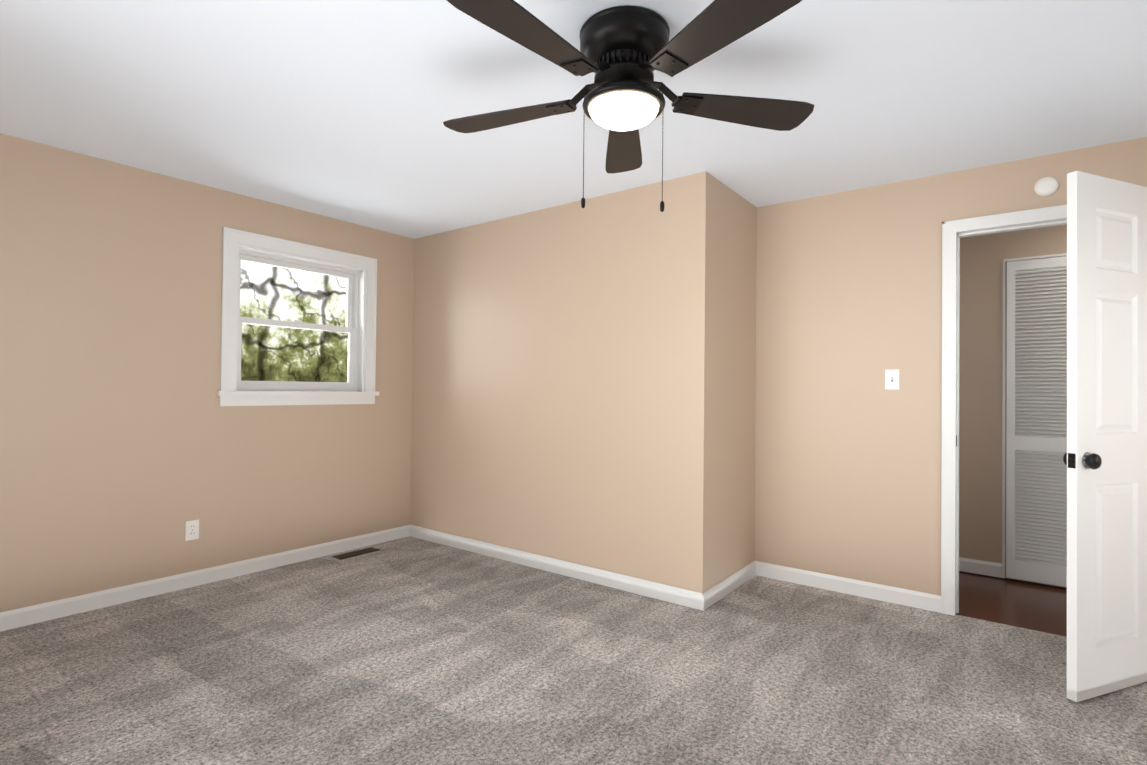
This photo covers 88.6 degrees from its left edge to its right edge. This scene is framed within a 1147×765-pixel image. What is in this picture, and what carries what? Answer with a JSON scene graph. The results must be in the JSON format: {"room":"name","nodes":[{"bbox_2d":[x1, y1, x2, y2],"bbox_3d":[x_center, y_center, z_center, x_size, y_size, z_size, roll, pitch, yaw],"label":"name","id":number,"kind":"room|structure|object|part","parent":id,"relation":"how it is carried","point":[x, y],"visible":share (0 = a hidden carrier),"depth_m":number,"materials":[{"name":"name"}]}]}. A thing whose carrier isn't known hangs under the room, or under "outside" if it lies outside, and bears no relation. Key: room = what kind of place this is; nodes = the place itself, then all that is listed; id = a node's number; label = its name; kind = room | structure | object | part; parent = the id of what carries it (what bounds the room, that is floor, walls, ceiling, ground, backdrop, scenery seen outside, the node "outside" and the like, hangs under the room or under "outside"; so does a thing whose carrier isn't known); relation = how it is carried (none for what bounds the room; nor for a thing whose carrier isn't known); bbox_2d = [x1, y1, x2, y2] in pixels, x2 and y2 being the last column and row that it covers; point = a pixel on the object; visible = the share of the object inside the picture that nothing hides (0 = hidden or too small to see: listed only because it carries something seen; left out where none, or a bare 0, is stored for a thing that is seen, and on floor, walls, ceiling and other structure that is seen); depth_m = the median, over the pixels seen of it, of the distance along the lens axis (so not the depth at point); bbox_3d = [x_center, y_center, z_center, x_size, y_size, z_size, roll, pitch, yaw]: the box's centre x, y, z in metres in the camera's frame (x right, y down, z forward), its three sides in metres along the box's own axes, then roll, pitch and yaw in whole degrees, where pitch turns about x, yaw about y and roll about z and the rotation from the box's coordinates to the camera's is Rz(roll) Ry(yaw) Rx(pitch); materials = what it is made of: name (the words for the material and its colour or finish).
{"room":"empty bedroom","nodes":[
{"label":"empty bedroom","id":0,"kind":"room"},
{"bbox_2d":[0,133,413,611],"bbox_3d":[-2.562,0.006,3.373,0.200,2.440,3.860,0,-1,37],"label":"wall","id":1,"kind":"structure","parent":0,"point":[129,446],"depth_m":3.37,"materials":[{"name":"beige paint"}]},
{"bbox_2d":[185,519,198,540],"bbox_3d":[-2.300,0.891,3.547,0.009,0.116,0.072,0,-1,37],"label":"wall outlet","id":2,"kind":"object","parent":1,"relation":"attached to","point":[191,529],"visible":1,"depth_m":3.54,"materials":[{"name":"white plastic"}]},
{"bbox_2d":[0,525,407,631],"bbox_3d":[-2.450,1.182,3.348,0.013,0.090,3.690,0,-1,37],"label":"baseboard","id":3,"kind":"structure","parent":1,"relation":"attached to","point":[56,609],"depth_m":3.49,"materials":[{"name":"white wood"}]},
{"bbox_2d":[216,227,378,405],"bbox_3d":[-1.934,-0.404,4.161,0.245,1.120,1.140,0,-1,37],"label":"window","id":4,"kind":"structure","parent":1,"relation":"in","point":[351,327],"depth_m":4.11,"materials":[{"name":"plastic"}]},
{"bbox_2d":[0,536,1146,764],"bbox_3d":[0.113,1.266,1.814,6.190,0.060,4.652,0,-1,37],"label":"floor carpet","id":5,"kind":"object","parent":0,"point":[410,650],"visible":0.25,"depth_m":2.46,"materials":[{"name":"grey carpet"}]},
{"bbox_2d":[332,547,379,559],"bbox_3d":[-1.581,1.243,4.287,0.110,0.007,0.320,0,-1,37],"label":"floor air vent","id":6,"kind":"object","parent":5,"relation":"on","point":[355,553],"visible":0.98,"depth_m":4.27,"materials":[{"name":"brown metal"}]},
{"bbox_2d":[0,0,1146,238],"bbox_3d":[0.469,-1.245,2.276,6.190,0.100,5.740,0,-1,37],"label":"ceiling","id":7,"kind":"structure","parent":0,"point":[342,110],"depth_m":2.46,"materials":[{"name":"white paint"}]},
{"bbox_2d":[443,0,813,211],"bbox_3d":[0.138,-0.881,1.994,1.367,0.642,1.330,0,-1,37],"label":"ceiling fan","id":8,"kind":"object","parent":7,"relation":"hanging from","point":[624,52],"visible":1,"depth_m":1.92,"materials":[{"name":"brown wood"}]},
{"bbox_3d":[0.164,-0.805,1.945,0.224,0.416,0.141,0,-1,37],"label":"chain","id":9,"kind":"part","parent":8,"relation":"part of","materials":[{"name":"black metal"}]},
{"bbox_3d":[0.172,-0.918,2.021,0.240,0.067,0.240,0,-1,37],"label":"globe","id":10,"kind":"part","parent":8,"relation":"part of","materials":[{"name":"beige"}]},
{"bbox_2d":[410,171,756,592],"bbox_3d":[0.227,0.052,4.846,2.700,2.440,1.900,0,-1,37],"label":"wall","id":11,"kind":"structure","parent":0,"point":[584,386],"depth_m":3.75,"materials":[{"name":"beige paint"}]},
{"bbox_2d":[408,525,707,610],"bbox_3d":[-0.295,1.212,4.018,2.553,0.090,0.013,0,-1,37],"label":"baseboard","id":12,"kind":"structure","parent":11,"relation":"attached to","point":[692,599],"depth_m":3.79,"materials":[{"name":"white wood"}]},
{"bbox_2d":[708,561,755,607],"bbox_3d":[0.957,1.220,3.566,0.013,0.090,0.780,0,-1,37],"label":"baseboard","id":13,"kind":"structure","parent":11,"relation":"attached to","point":[717,592],"depth_m":3.55,"materials":[{"name":"white wood"}]},
{"bbox_2d":[754,137,1146,595],"bbox_3d":[2.586,0.055,2.941,3.380,2.440,0.120,0,-1,37],"label":"wall","id":14,"kind":"structure","parent":0,"point":[848,456],"depth_m":3.51,"materials":[{"name":"beige paint"}]},
{"bbox_2d":[756,561,940,612],"bbox_3d":[1.616,1.227,3.572,1.055,0.090,0.013,0,-1,37],"label":"baseboard","id":15,"kind":"structure","parent":14,"relation":"attached to","point":[926,601],"depth_m":3.52,"materials":[{"name":"white wood"}]},
{"bbox_2d":[885,369,898,389],"bbox_3d":[1.850,-0.017,3.414,0.072,0.116,0.019,0,-1,37],"label":"light switch","id":16,"kind":"object","parent":14,"relation":"attached to","point":[891,379],"visible":1,"depth_m":3.42,"materials":[{"name":"white plastic"}]},
{"bbox_2d":[941,205,1066,615],"bbox_3d":[2.518,0.192,2.990,1.085,2.165,0.160,0,-1,37],"label":"door frame","id":17,"kind":"structure","parent":14,"relation":"attached to","point":[954,232],"depth_m":3.23,"materials":[{"name":"white wood"}]},
{"bbox_2d":[1034,176,1058,196],"bbox_3d":[2.412,-1.002,2.998,0.100,0.100,0.034,0,-1,37],"label":"smoke detector","id":18,"kind":"object","parent":14,"relation":"attached to","point":[1046,186],"visible":1,"depth_m":2.99,"materials":[{"name":"white plastic"}]},
{"bbox_2d":[1067,171,1146,701],"bbox_3d":[2.410,0.213,2.496,0.945,2.085,0.035,1,-1,-21],"label":"door leaf","id":19,"kind":"structure","parent":14,"relation":"in","point":[1107,424],"depth_m":2.38,"materials":[{"name":"white wood"}]},
{"bbox_2d":[1063,452,1101,469],"bbox_3d":[2.025,0.310,2.340,0.116,0.068,0.117,0,-1,37],"label":"door knob","id":20,"kind":"object","parent":19,"relation":"attached to","point":[1093,461],"depth_m":2.31,"materials":[{"name":"black metal"}]},
{"bbox_2d":[956,571,1066,636],"bbox_3d":[2.805,1.316,3.373,3.790,0.052,1.088,0,-1,37],"label":"floor","id":21,"kind":"structure","parent":0,"point":[1028,605],"depth_m":3.44,"materials":[{"name":"brown wood"}]},
{"bbox_2d":[959,224,1066,587],"bbox_3d":[3.178,0.070,3.722,3.380,2.440,0.120,0,-1,37],"label":"wall","id":22,"kind":"structure","parent":0,"point":[982,257],"depth_m":3.96,"materials":[{"name":"beige paint"}]},
{"bbox_2d":[959,557,1001,577],"bbox_3d":[2.308,1.242,4.276,1.306,0.090,0.013,0,-1,37],"label":"baseboard","id":23,"kind":"structure","parent":22,"relation":"attached to","point":[993,569],"depth_m":3.95,"materials":[{"name":"white wood"}]},
{"bbox_2d":[1002,253,1066,577],"bbox_3d":[3.178,0.237,3.635,0.848,2.104,0.014,0,-1,37],"label":"trim","id":24,"kind":"structure","parent":22,"relation":"attached to","point":[1003,449],"depth_m":3.88,"materials":[{"name":"white wood"}]},
{"bbox_2d":[1006,256,1066,586],"bbox_3d":[3.170,0.241,3.624,0.804,2.065,0.029,0,-1,37],"label":"door","id":25,"kind":"structure","parent":22,"relation":"in","point":[1036,502],"depth_m":3.77,"materials":[{"name":"white wood"}]},
{"label":"outside","id":26,"kind":"structure","parent":0,"visible":0},
{"bbox_2d":[240,261,347,381],"bbox_3d":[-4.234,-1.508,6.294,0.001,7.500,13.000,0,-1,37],"label":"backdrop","id":27,"kind":"structure","parent":26,"point":[252,302],"depth_m":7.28,"materials":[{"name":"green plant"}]}
]}

